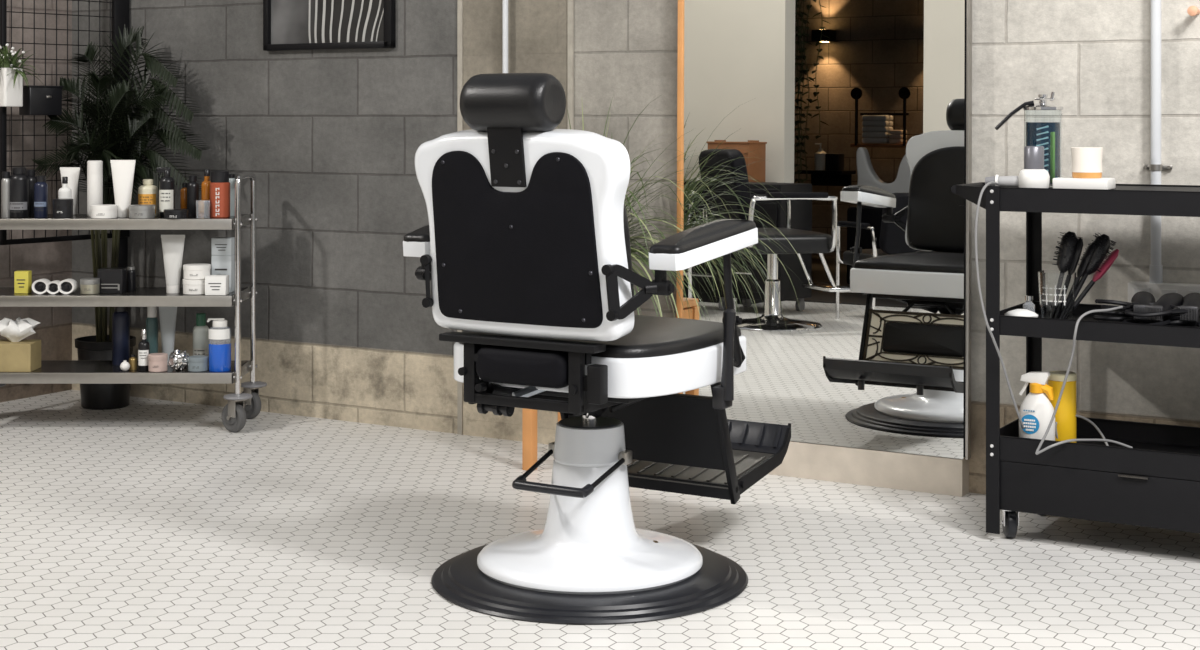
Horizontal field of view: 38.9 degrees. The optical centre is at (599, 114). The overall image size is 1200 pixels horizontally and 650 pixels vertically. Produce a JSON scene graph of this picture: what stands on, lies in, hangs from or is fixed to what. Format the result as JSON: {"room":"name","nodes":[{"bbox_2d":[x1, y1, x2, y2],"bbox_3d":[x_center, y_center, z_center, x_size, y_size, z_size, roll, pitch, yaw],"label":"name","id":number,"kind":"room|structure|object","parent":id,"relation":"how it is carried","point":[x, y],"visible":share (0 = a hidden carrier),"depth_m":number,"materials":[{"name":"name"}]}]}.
{"room":"salon","nodes":[
{"label":"salon","id":0,"kind":"room"},
{"bbox_2d":[0,0,71,402],"bbox_3d":[-2.536,-0.644,5.819,0.150,3.400,1.750,0,0,30],"label":"wall","id":1,"kind":"structure","parent":0,"point":[52,261],"depth_m":6.41,"materials":[{"name":"grey concrete"}]},
{"bbox_2d":[0,390,1199,649],"bbox_3d":[0.000,1.106,3.000,30.000,0.100,30.000,0,0,0],"label":"floor","id":2,"kind":"structure","parent":0,"point":[146,523],"depth_m":4.12,"materials":[{"name":"tile"}]},
{"bbox_2d":[0,0,129,310],"bbox_3d":[-1.937,0.031,6.172,0.022,2.050,0.529,0,0,39],"label":"grid panel","id":3,"kind":"object","parent":2,"relation":"on","point":[119,9],"visible":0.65,"depth_m":6.14,"materials":[{"name":"black paint"}]},
{"bbox_2d":[0,43,44,106],"bbox_3d":[-2.073,-0.142,5.927,0.261,0.225,0.223,0,0,39],"label":"flower pot","id":4,"kind":"object","parent":3,"relation":"hanging from","point":[12,76],"visible":1,"depth_m":5.91,"materials":[{"name":"white ceramic"}]},
{"bbox_2d":[19,85,63,114],"bbox_3d":[-1.987,-0.051,6.039,0.078,0.105,0.138,0,0,39],"label":"box","id":5,"kind":"object","parent":3,"relation":"hanging from","point":[37,100],"visible":0.9,"depth_m":6.00,"materials":[{"name":"black plastic"}]},
{"bbox_2d":[32,24,211,409],"bbox_3d":[-1.698,0.363,6.006,0.632,1.387,0.379,0,0,34],"label":"potted palm","id":6,"kind":"object","parent":2,"relation":"on","point":[110,139],"visible":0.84,"depth_m":6.07,"materials":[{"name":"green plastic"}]},
{"bbox_2d":[75,335,135,409],"bbox_3d":[-1.795,0.933,6.170,0.214,0.246,0.214,0,0,0],"label":"pot","id":7,"kind":"object","parent":6,"relation":"attached to","point":[95,347],"depth_m":6.09,"materials":[{"name":"black plastic"}]},
{"bbox_2d":[0,172,266,431],"bbox_3d":[-1.663,0.625,5.775,1.025,0.862,0.375,0,0,0],"label":"trolley","id":8,"kind":"object","parent":2,"relation":"on","point":[240,406],"visible":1,"depth_m":5.63,"materials":[{"name":"silver metal"}]},
{"bbox_2d":[1,171,9,217],"bbox_3d":[-1.992,0.267,5.700,0.030,0.154,0.030,0,0,0],"label":"bottle","id":9,"kind":"object","parent":8,"relation":"on","point":[5,182],"visible":1,"depth_m":5.69,"materials":[{"name":"grey metal"}]},
{"bbox_2d":[9,167,28,217],"bbox_3d":[-1.955,0.260,5.719,0.067,0.168,0.068,0,0,0],"label":"bottle","id":10,"kind":"object","parent":8,"relation":"on","point":[19,180],"visible":1,"depth_m":5.69,"materials":[{"name":"black plastic"}]},
{"bbox_2d":[0,317,40,371],"bbox_3d":[-1.957,0.766,5.700,0.157,0.175,0.110,0,0,0],"label":"tissue box","id":11,"kind":"object","parent":8,"relation":"on","point":[17,354],"visible":1,"depth_m":5.67,"materials":[{"name":"beige cardboard"}]},
{"bbox_2d":[14,271,31,293],"bbox_3d":[-1.941,0.562,5.720,0.047,0.074,0.036,0,0,0],"label":"carton","id":12,"kind":"object","parent":8,"relation":"on","point":[22,280],"visible":1,"depth_m":5.70,"materials":[{"name":"yellow cardboard"}]},
{"bbox_2d":[26,169,35,215],"bbox_3d":[-1.951,0.265,5.820,0.048,0.158,0.048,0,0,0],"label":"bottle","id":13,"kind":"object","parent":8,"relation":"on","point":[30,172],"visible":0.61,"depth_m":5.80,"materials":[{"name":"black plastic"}]},
{"bbox_2d":[34,175,47,217],"bbox_3d":[-1.874,0.274,5.699,0.044,0.141,0.044,0,0,0],"label":"bottle","id":14,"kind":"object","parent":8,"relation":"on","point":[40,187],"visible":1,"depth_m":5.68,"materials":[{"name":"blue plastic"}]},
{"bbox_2d":[32,279,50,293],"bbox_3d":[-1.871,0.575,5.700,0.057,0.049,0.044,0,0,0],"label":"tape roll","id":15,"kind":"object","parent":8,"relation":"on","point":[39,286],"visible":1,"depth_m":5.68,"materials":[{"name":"white plastic"}]},
{"bbox_2d":[46,280,60,293],"bbox_3d":[-1.827,0.577,5.700,0.050,0.043,0.044,0,0,0],"label":"tape roll","id":16,"kind":"object","parent":8,"relation":"on","point":[53,285],"visible":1,"depth_m":5.68,"materials":[{"name":"white plastic"}]},
{"bbox_2d":[53,198,72,218],"bbox_3d":[-1.794,0.312,5.680,0.067,0.064,0.067,0,0,0],"label":"jar","id":17,"kind":"object","parent":8,"relation":"on","point":[62,208],"visible":1,"depth_m":5.65,"materials":[{"name":"black plastic"}]},
{"bbox_2d":[58,177,71,198],"bbox_3d":[-1.810,0.276,5.750,0.044,0.135,0.044,0,0,0],"label":"bottle","id":18,"kind":"object","parent":8,"relation":"on","point":[65,192],"visible":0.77,"depth_m":5.74,"materials":[{"name":"white plastic"}]},
{"bbox_2d":[58,279,77,293],"bbox_3d":[-1.784,0.575,5.700,0.057,0.049,0.044,0,0,0],"label":"tape roll","id":19,"kind":"object","parent":8,"relation":"on","point":[68,286],"visible":1,"depth_m":5.69,"materials":[{"name":"white plastic"}]},
{"bbox_2d":[60,167,79,214],"bbox_3d":[-1.821,0.261,5.840,0.060,0.162,0.040,0,0,31],"label":"tube","id":20,"kind":"object","parent":8,"relation":"on","point":[72,173],"visible":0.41,"depth_m":5.83,"materials":[{"name":"white plastic"}]},
{"bbox_2d":[80,278,99,294],"bbox_3d":[-1.710,0.574,5.700,0.064,0.050,0.064,0,0,0],"label":"jar","id":21,"kind":"object","parent":8,"relation":"on","point":[88,286],"visible":1,"depth_m":5.67,"materials":[{"name":"beige plastic"}]},
{"bbox_2d":[87,160,102,216],"bbox_3d":[-1.711,0.249,5.760,0.051,0.190,0.051,0,0,0],"label":"bottle","id":22,"kind":"object","parent":8,"relation":"on","point":[94,167],"visible":0.88,"depth_m":5.74,"materials":[{"name":"white plastic"}]},
{"bbox_2d":[90,204,116,218],"bbox_3d":[-1.657,0.322,5.680,0.087,0.043,0.088,0,0,0],"label":"jar","id":23,"kind":"object","parent":8,"relation":"on","point":[100,211],"visible":1,"depth_m":5.64,"materials":[{"name":"white plastic"}]},
{"bbox_2d":[97,268,125,292],"bbox_3d":[-1.648,0.558,5.739,0.084,0.081,0.052,0,0,0],"label":"carton","id":24,"kind":"object","parent":8,"relation":"on","point":[112,280],"visible":1,"depth_m":5.71,"materials":[{"name":"black cardboard"}]},
{"bbox_2d":[112,307,129,365],"bbox_3d":[-1.640,0.748,5.820,0.058,0.212,0.058,0,0,0],"label":"bottle","id":25,"kind":"object","parent":8,"relation":"on","point":[120,317],"visible":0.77,"depth_m":5.79,"materials":[{"name":"blue plastic"}]},
{"bbox_2d":[110,160,135,217],"bbox_3d":[-1.605,0.248,5.720,0.074,0.193,0.048,0,0,31],"label":"tube","id":26,"kind":"object","parent":8,"relation":"on","point":[122,170],"visible":0.94,"depth_m":5.71,"materials":[{"name":"white plastic"}]},
{"bbox_2d":[120,360,129,370],"bbox_3d":[-1.584,0.837,5.670,0.032,0.035,0.032,0,0,0],"label":"ball","id":27,"kind":"object","parent":8,"relation":"on","point":[124,366],"visible":1,"depth_m":5.66,"materials":[{"name":"white plastic"}]},
{"bbox_2d":[0,360,249,383],"bbox_3d":[-1.657,0.872,5.775,0.885,0.036,0.290,0,0,0],"label":"shelf","id":28,"kind":"object","parent":8,"relation":"attached to","point":[51,371],"depth_m":5.63,"materials":[{"name":"silver metal"}]},
{"bbox_2d":[0,287,249,306],"bbox_3d":[-1.657,0.617,5.775,0.885,0.036,0.290,0,0,0],"label":"shelf","id":29,"kind":"object","parent":8,"relation":"attached to","point":[142,296],"depth_m":5.63,"materials":[{"name":"silver metal"}]},
{"bbox_2d":[0,214,249,229],"bbox_3d":[-1.657,0.362,5.775,0.885,0.036,0.290,0,0,0],"label":"shelf","id":30,"kind":"object","parent":8,"relation":"attached to","point":[79,221],"depth_m":5.63,"materials":[{"name":"silver metal"}]},
{"bbox_2d":[126,266,135,290],"bbox_3d":[-1.600,0.558,5.800,0.031,0.082,0.031,0,0,0],"label":"bottle","id":31,"kind":"object","parent":8,"relation":"on","point":[130,273],"visible":1,"depth_m":5.79,"materials":[{"name":"black plastic"}]},
{"bbox_2d":[129,354,136,369],"bbox_3d":[-1.566,0.829,5.700,0.027,0.050,0.027,0,0,0],"label":"bottle","id":32,"kind":"object","parent":8,"relation":"on","point":[133,360],"visible":1,"depth_m":5.69,"materials":[{"name":"gold metal"}]},
{"bbox_2d":[129,204,154,218],"bbox_3d":[-1.530,0.322,5.680,0.087,0.043,0.088,0,0,0],"label":"jar","id":33,"kind":"object","parent":8,"relation":"on","point":[138,211],"visible":1,"depth_m":5.64,"materials":[{"name":"grey plastic"}]},
{"bbox_2d":[138,329,149,370],"bbox_3d":[-1.526,0.785,5.690,0.037,0.137,0.038,0,0,0],"label":"bottle","id":34,"kind":"object","parent":8,"relation":"on","point":[143,346],"visible":1,"depth_m":5.68,"materials":[{"name":"black glass"}]},
{"bbox_2d":[138,179,157,215],"bbox_3d":[-1.537,0.281,5.779,0.065,0.126,0.066,0,0,0],"label":"bottle","id":35,"kind":"object","parent":8,"relation":"on","point":[147,193],"visible":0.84,"depth_m":5.76,"materials":[{"name":"beige plastic"}]},
{"bbox_2d":[146,307,157,353],"bbox_3d":[-1.539,0.754,5.840,0.041,0.199,0.041,0,0,0],"label":"bottle","id":36,"kind":"object","parent":8,"relation":"on","point":[151,320],"visible":0.62,"depth_m":5.82,"materials":[{"name":"teal plastic"}]},
{"bbox_2d":[148,353,167,371],"bbox_3d":[-1.474,0.826,5.670,0.063,0.057,0.064,0,0,0],"label":"jar","id":37,"kind":"object","parent":8,"relation":"on","point":[157,362],"visible":1,"depth_m":5.64,"materials":[{"name":"pink plastic"}]},
{"bbox_2d":[156,167,174,216],"bbox_3d":[-1.462,0.260,5.731,0.056,0.167,0.052,0,0,37],"label":"bottle","id":38,"kind":"object","parent":8,"relation":"on","point":[166,183],"visible":0.91,"depth_m":5.71,"materials":[{"name":"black plastic"}]},
{"bbox_2d":[159,307,176,364],"bbox_3d":[-1.479,0.747,5.820,0.058,0.213,0.038,0,0,30],"label":"tube","id":39,"kind":"object","parent":8,"relation":"on","point":[167,315],"visible":0.63,"depth_m":5.81,"materials":[{"name":"grey plastic"}]},
{"bbox_2d":[161,235,184,293],"bbox_3d":[-1.437,0.501,5.720,0.071,0.196,0.046,0,0,31],"label":"tube","id":40,"kind":"object","parent":8,"relation":"on","point":[172,245],"visible":1,"depth_m":5.71,"materials":[{"name":"white plastic"}]},
{"bbox_2d":[164,209,187,218],"bbox_3d":[-1.412,0.329,5.660,0.080,0.030,0.080,0,0,0],"label":"jar","id":41,"kind":"object","parent":8,"relation":"on","point":[168,213],"visible":1,"depth_m":5.63,"materials":[{"name":"black plastic"}]},
{"bbox_2d":[168,349,188,370],"bbox_3d":[-1.409,0.819,5.691,0.074,0.074,0.077,0,0,0],"label":"ball","id":42,"kind":"object","parent":8,"relation":"on","point":[178,359],"visible":1,"depth_m":5.67,"materials":[{"name":"silver metal"}]},
{"bbox_2d":[180,183,187,208],"bbox_3d":[-1.416,0.288,5.800,0.031,0.113,0.031,0,0,0],"label":"bottle","id":43,"kind":"object","parent":8,"relation":"on","point":[183,192],"visible":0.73,"depth_m":5.79,"materials":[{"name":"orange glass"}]},
{"bbox_2d":[187,175,198,216],"bbox_3d":[-1.379,0.275,5.760,0.041,0.139,0.041,0,0,0],"label":"bottle","id":44,"kind":"object","parent":8,"relation":"on","point":[192,186],"visible":0.96,"depth_m":5.74,"materials":[{"name":"black plastic"}]},
{"bbox_2d":[183,263,210,294],"bbox_3d":[-1.352,0.550,5.700,0.092,0.098,0.091,0,0,0],"label":"tub","id":45,"kind":"object","parent":8,"relation":"on","point":[190,287],"depth_m":5.66,"materials":[{"name":"plastic"}]},
{"bbox_2d":[188,355,207,371],"bbox_3d":[-1.343,0.831,5.680,0.067,0.047,0.067,0,0,0],"label":"jar","id":46,"kind":"object","parent":8,"relation":"on","point":[196,363],"visible":1,"depth_m":5.65,"materials":[{"name":"plastic"}]},
{"bbox_2d":[193,313,208,364],"bbox_3d":[-1.361,0.765,5.800,0.055,0.177,0.056,0,0,0],"label":"bottle","id":47,"kind":"object","parent":8,"relation":"on","point":[201,330],"visible":0.78,"depth_m":5.78,"materials":[{"name":"grey plastic"}]},
{"bbox_2d":[196,200,209,218],"bbox_3d":[-1.324,0.314,5.670,0.047,0.060,0.047,0,0,0],"label":"jar","id":48,"kind":"object","parent":8,"relation":"on","point":[202,206],"visible":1,"depth_m":5.65,"materials":[{"name":"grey plastic"}]},
{"bbox_2d":[201,169,210,199],"bbox_3d":[-1.332,0.264,5.760,0.037,0.159,0.038,0,0,0],"label":"bottle","id":49,"kind":"object","parent":8,"relation":"on","point":[205,186],"visible":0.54,"depth_m":5.75,"materials":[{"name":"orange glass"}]},
{"bbox_2d":[205,275,228,294],"bbox_3d":[-1.277,0.567,5.670,0.070,0.063,0.051,0,0,0],"label":"carton","id":50,"kind":"object","parent":8,"relation":"on","point":[214,284],"visible":1,"depth_m":5.64,"materials":[{"name":"white cardboard"}]},
{"bbox_2d":[207,318,230,371],"bbox_3d":[-1.272,0.767,5.689,0.075,0.174,0.075,0,0,45],"label":"bottle","id":51,"kind":"object","parent":8,"relation":"on","point":[219,333],"visible":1,"depth_m":5.66,"materials":[{"name":"blue plastic"}]},
{"bbox_2d":[210,170,229,217],"bbox_3d":[-1.274,0.265,5.699,0.067,0.158,0.069,0,0,0],"label":"bottle","id":52,"kind":"object","parent":8,"relation":"on","point":[219,184],"visible":1,"depth_m":5.67,"materials":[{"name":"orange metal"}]},
{"bbox_2d":[211,254,234,292],"bbox_3d":[-1.277,0.536,5.760,0.068,0.125,0.051,0,0,0],"label":"carton","id":53,"kind":"object","parent":8,"relation":"on","point":[220,264],"visible":0.62,"depth_m":5.74,"materials":[{"name":"white cardboard"}]},
{"bbox_2d":[211,237,234,254],"bbox_3d":[-1.277,0.444,5.760,0.068,0.058,0.051,0,0,0],"label":"carton","id":54,"kind":"object","parent":53,"relation":"on","point":[219,245],"visible":1,"depth_m":5.74,"materials":[{"name":"white cardboard"}]},
{"bbox_2d":[229,174,234,215],"bbox_3d":[-1.259,0.272,5.800,0.031,0.143,0.031,0,0,0],"label":"bottle","id":55,"kind":"object","parent":8,"relation":"on","point":[231,176],"visible":0.68,"depth_m":5.79,"materials":[{"name":"plastic"}]},
{"bbox_2d":[522,408,560,469],"bbox_3d":[-0.062,0.821,5.090,0.258,0.470,0.234,0,0,30],"label":"plant stand","id":56,"kind":"object","parent":2,"relation":"on","point":[529,416],"visible":0.02,"depth_m":5.05,"materials":[{"name":"orange wood"}]},
{"bbox_2d":[558,94,736,319],"bbox_3d":[-0.084,0.326,4.952,0.959,0.772,0.646,0,0,30],"label":"spiky plant","id":57,"kind":"object","parent":56,"relation":"on","point":[634,249],"visible":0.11,"depth_m":4.96,"materials":[{"name":"green plant"}]},
{"bbox_2d":[403,73,790,624],"bbox_3d":[0.040,0.483,3.982,0.720,1.145,1.001,0,0,31],"label":"barber chair","id":58,"kind":"object","parent":2,"relation":"on","point":[524,250],"visible":1,"depth_m":3.66,"materials":[{"name":"black leather"}]},
{"bbox_2d":[460,73,565,131],"bbox_3d":[-0.185,-0.026,3.607,0.212,0.126,0.126,0,0,31],"label":"cushion","id":59,"kind":"object","parent":58,"relation":"on","point":[493,102],"depth_m":3.56,"materials":[{"name":"black leather"}]},
{"bbox_2d":[458,315,740,357],"bbox_3d":[-0.007,0.491,3.904,0.565,0.050,0.490,0,0,31],"label":"seat cushion","id":60,"kind":"object","parent":58,"relation":"on","point":[650,336],"depth_m":3.72,"materials":[{"name":"black leather"}]},
{"bbox_2d":[623,204,634,315],"bbox_3d":[-0.135,0.283,3.691,0.456,0.389,0.101,0,0,31],"label":"cushion","id":61,"kind":"object","parent":58,"relation":"on","point":[628,288],"depth_m":3.56,"materials":[{"name":"black leather"}]},
{"bbox_2d":[951,182,1199,537],"bbox_3d":[1.348,0.616,4.206,0.924,0.880,0.384,0,0,30],"label":"tool cart","id":62,"kind":"object","parent":2,"relation":"on","point":[1153,483],"visible":0.96,"depth_m":4.14,"materials":[{"name":"black metal"}]},
{"bbox_2d":[975,181,1024,428],"bbox_3d":[0.991,0.490,4.209,0.194,0.653,0.054,0,0,-35],"label":"power cable","id":63,"kind":"object","parent":62,"relation":"hanging from","point":[991,182],"visible":0.98,"depth_m":4.15,"materials":[{"name":"grey plastic"}]},
{"bbox_2d":[985,175,1018,187],"bbox_3d":[1.023,0.167,4.255,0.114,0.034,0.034,0,0,17],"label":"hair styler","id":64,"kind":"object","parent":62,"relation":"on","point":[1004,181],"visible":0.71,"depth_m":4.25,"materials":[{"name":"grey plastic"}]},
{"bbox_2d":[1004,309,1037,316],"bbox_3d":[1.048,0.501,4.228,0.083,0.037,0.054,0,0,30],"label":"cloth","id":65,"kind":"object","parent":62,"relation":"on","point":[1017,312],"visible":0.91,"depth_m":4.21,"materials":[{"name":"white fabric"}]},
{"bbox_2d":[1023,295,1034,311],"bbox_3d":[1.082,0.489,4.289,0.030,0.069,0.030,0,0,30],"label":"vial","id":66,"kind":"object","parent":62,"relation":"on","point":[1029,305],"visible":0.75,"depth_m":4.28,"materials":[{"name":"clear glass"}]},
{"bbox_2d":[1018,146,1049,187],"bbox_3d":[1.079,0.130,4.227,0.076,0.105,0.076,0,0,30],"label":"bottle","id":67,"kind":"object","parent":62,"relation":"on","point":[1033,175],"visible":0.88,"depth_m":4.20,"materials":[{"name":"white plastic"}]},
{"bbox_2d":[1019,371,1054,440],"bbox_3d":[1.088,0.740,4.232,0.090,0.204,0.058,0,0,30],"label":"spray bottle","id":68,"kind":"object","parent":62,"relation":"on","point":[1036,411],"visible":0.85,"depth_m":4.21,"materials":[{"name":"white plastic"}]},
{"bbox_2d":[1023,94,1062,186],"bbox_3d":[1.134,0.064,4.351,0.101,0.237,0.101,0,0,30],"label":"jar","id":69,"kind":"object","parent":62,"relation":"on","point":[1042,120],"visible":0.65,"depth_m":4.31,"materials":[{"name":"clear glass"}]},
{"bbox_2d":[995,92,1054,129],"bbox_3d":[1.087,-0.010,4.351,0.152,0.098,0.021,0,0,24],"label":"razor","id":70,"kind":"object","parent":69,"relation":"on","point":[1051,98],"visible":1,"depth_m":4.35,"materials":[{"name":"black metal"}]},
{"bbox_2d":[1038,270,1075,319],"bbox_3d":[1.149,0.459,4.273,0.094,0.130,0.094,0,0,30],"label":"glass","id":71,"kind":"object","parent":62,"relation":"on","point":[1056,289],"visible":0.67,"depth_m":4.24,"materials":[{"name":"clear glass"}]},
{"bbox_2d":[1053,231,1080,272],"bbox_3d":[1.170,0.405,4.273,0.083,0.225,0.060,0,0,0],"label":"brush","id":72,"kind":"object","parent":71,"relation":"in","point":[1069,240],"visible":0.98,"depth_m":4.26,"materials":[{"name":"black plastic"}]},
{"bbox_2d":[1068,238,1082,272],"bbox_3d":[1.174,0.413,4.266,0.074,0.209,0.044,0,0,0],"label":"brush","id":73,"kind":"object","parent":71,"relation":"in","point":[1077,253],"visible":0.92,"depth_m":4.25,"materials":[{"name":"black plastic"}]},
{"bbox_2d":[1075,242,1094,289],"bbox_3d":[1.194,0.419,4.264,0.095,0.200,0.044,0,0,0],"label":"brush","id":74,"kind":"object","parent":71,"relation":"in","point":[1084,263],"visible":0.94,"depth_m":4.25,"materials":[{"name":"black plastic"}]},
{"bbox_2d":[1075,233,1115,298],"bbox_3d":[1.224,0.406,4.265,0.142,0.225,0.060,0,0,0],"label":"brush","id":75,"kind":"object","parent":71,"relation":"in","point":[1102,245],"visible":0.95,"depth_m":4.25,"materials":[{"name":"black plastic"}]},
{"bbox_2d":[1074,249,1118,309],"bbox_3d":[1.234,0.428,4.278,0.144,0.183,0.044,0,0,0],"label":"brush","id":76,"kind":"object","parent":71,"relation":"in","point":[1107,264],"visible":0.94,"depth_m":4.27,"materials":[{"name":"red plastic"}]},
{"bbox_2d":[1048,371,1076,442],"bbox_3d":[1.160,0.744,4.267,0.072,0.195,0.072,0,0,30],"label":"canister","id":77,"kind":"object","parent":62,"relation":"on","point":[1065,417],"visible":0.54,"depth_m":4.24,"materials":[{"name":"yellow plastic"}]},
{"bbox_2d":[1055,414,1108,445],"bbox_3d":[1.200,0.787,4.242,0.133,0.078,0.031,0,0,8],"label":"power cable","id":78,"kind":"object","parent":62,"relation":"on","point":[1079,416],"visible":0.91,"depth_m":4.24,"materials":[{"name":"grey plastic"}]},
{"bbox_2d":[1035,306,1132,454],"bbox_3d":[1.181,0.642,4.103,0.251,0.359,0.076,0,0,-10],"label":"power cable","id":79,"kind":"object","parent":62,"relation":"hanging from","point":[1037,452],"visible":1,"depth_m":4.10,"materials":[{"name":"grey plastic"}]},
{"bbox_2d":[1052,177,1115,189],"bbox_3d":[1.196,0.169,4.200,0.135,0.027,0.085,0,0,30],"label":"box","id":80,"kind":"object","parent":62,"relation":"on","point":[1060,182],"visible":0.92,"depth_m":4.16,"materials":[{"name":"plastic"}]},
{"bbox_2d":[1071,147,1102,177],"bbox_3d":[1.202,0.117,4.196,0.077,0.075,0.077,0,0,30],"label":"candle jar","id":81,"kind":"object","parent":80,"relation":"on","point":[1086,161],"visible":1,"depth_m":4.17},
{"bbox_2d":[1000,184,1199,216],"bbox_3d":[1.401,0.208,4.179,0.800,0.059,0.370,0,0,30],"label":"tray","id":82,"kind":"object","parent":62,"relation":"on","point":[1126,199],"depth_m":4.09,"materials":[{"name":"black metal"}]},
{"bbox_2d":[1000,301,1199,347],"bbox_3d":[1.401,0.520,4.179,0.800,0.048,0.370,0,0,30],"label":"tray","id":83,"kind":"object","parent":62,"relation":"on","point":[1089,329],"depth_m":4.09,"materials":[{"name":"black metal"}]},
{"bbox_2d":[1000,417,1199,480],"bbox_3d":[1.401,0.824,4.179,0.800,0.060,0.370,0,0,30],"label":"tray","id":84,"kind":"object","parent":62,"relation":"on","point":[1159,452],"depth_m":4.15,"materials":[{"name":"black metal"}]},
{"bbox_2d":[1093,299,1132,321],"bbox_3d":[1.266,0.485,4.158,0.120,0.065,0.085,0,0,0],"label":"coiled cord","id":85,"kind":"object","parent":62,"relation":"on","point":[1119,312],"visible":0.56,"depth_m":4.14,"materials":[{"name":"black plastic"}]},
{"bbox_2d":[1131,291,1155,323],"bbox_3d":[1.323,0.475,4.143,0.058,0.078,0.170,0,0,19],"label":"hair clipper","id":86,"kind":"object","parent":62,"relation":"on","point":[1144,298],"visible":0.69,"depth_m":4.13,"materials":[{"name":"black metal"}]},
{"bbox_2d":[1122,302,1178,325],"bbox_3d":[1.321,0.482,4.081,0.133,0.054,0.093,0,0,0],"label":"coiled cord","id":87,"kind":"object","parent":62,"relation":"on","point":[1129,312],"visible":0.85,"depth_m":4.06,"materials":[{"name":"black rubber"}]},
{"bbox_2d":[1144,293,1183,322],"bbox_3d":[1.365,0.475,4.119,0.058,0.078,0.170,0,0,36],"label":"hair clipper","id":88,"kind":"object","parent":62,"relation":"on","point":[1164,302],"visible":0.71,"depth_m":4.09,"materials":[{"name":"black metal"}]},
{"bbox_2d":[1163,306,1199,326],"bbox_3d":[1.390,0.485,4.075,0.109,0.054,0.075,0,0,0],"label":"coiled cord","id":89,"kind":"object","parent":62,"relation":"on","point":[1175,317],"visible":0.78,"depth_m":4.05,"materials":[{"name":"black rubber"}]},
{"bbox_2d":[1180,293,1199,326],"bbox_3d":[1.432,0.475,4.114,0.058,0.078,0.170,0,0,24],"label":"hair clipper","id":90,"kind":"object","parent":62,"relation":"on","point":[1191,301],"visible":0.94,"depth_m":4.08,"materials":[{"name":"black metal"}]},
{"bbox_2d":[72,0,1199,493],"bbox_3d":[1.009,-0.644,4.853,7.250,3.400,0.155,0,0,30],"label":"wall","id":91,"kind":"structure","parent":0,"point":[330,139],"depth_m":5.67,"materials":[{"name":"grey concrete"}]},
{"bbox_2d":[263,0,395,50],"bbox_3d":[-0.943,-0.438,5.888,0.566,0.420,0.026,0,0,30],"label":"framed picture","id":92,"kind":"object","parent":91,"relation":"attached to","point":[287,24],"visible":1,"depth_m":5.89,"materials":[{"name":"black paint"}]},
{"bbox_2d":[457,0,462,434],"bbox_3d":[-0.461,-0.644,5.619,0.018,3.400,0.009,0,0,30],"label":"trim","id":93,"kind":"structure","parent":91,"relation":"attached to","point":[459,2],"depth_m":5.62,"materials":[{"name":"silver metal"}]},
{"bbox_2d":[502,0,507,72],"bbox_3d":[-0.306,-1.094,5.499,0.019,2.500,0.019,0,0,30],"label":"conduit pipe","id":94,"kind":"object","parent":91,"relation":"attached to","point":[504,2],"visible":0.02,"depth_m":5.49,"materials":[{"name":"grey plastic"}]},
{"bbox_2d":[568,0,573,129],"bbox_3d":[-0.093,-0.644,5.404,0.019,3.400,0.009,0,0,30],"label":"trim","id":95,"kind":"structure","parent":91,"relation":"attached to","point":[570,2],"depth_m":5.40,"materials":[{"name":"silver metal"}]},
{"bbox_2d":[768,441,968,496],"bbox_3d":[0.578,1.005,4.984,1.015,0.102,0.060,0,0,30],"label":"trim","id":96,"kind":"structure","parent":91,"relation":"attached to","point":[850,465],"depth_m":4.83,"materials":[{"name":"stone"}]},
{"bbox_2d":[676,0,971,459],"bbox_3d":[0.635,-0.348,4.941,0.910,2.600,0.032,0,-1,31],"label":"wall mirror","id":97,"kind":"object","parent":96,"relation":"on","point":[844,127],"visible":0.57,"depth_m":4.89,"materials":[{"name":"clear glass"}]},
{"bbox_2d":[1143,0,1172,283],"bbox_3d":[1.464,-0.950,4.473,0.075,2.788,0.042,0,0,30],"label":"conduit pipe","id":98,"kind":"object","parent":91,"relation":"attached to","point":[1155,269],"visible":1,"depth_m":4.46,"materials":[{"name":"grey plastic"}]},
{"bbox_2d":[1128,281,1199,302],"bbox_3d":[1.494,0.474,4.449,0.214,0.066,0.057,0,0,30],"label":"box","id":99,"kind":"object","parent":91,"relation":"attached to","point":[1157,290],"visible":0.38,"depth_m":4.44,"materials":[{"name":"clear plastic"}]},
{"bbox_2d":[1187,6,1199,15],"bbox_3d":[1.545,-0.269,4.419,0.028,0.028,0.064,0,0,30],"label":"peg","id":100,"kind":"object","parent":91,"relation":"attached to","point":[1192,10],"visible":1,"depth_m":4.39,"materials":[{"name":"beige wood"}]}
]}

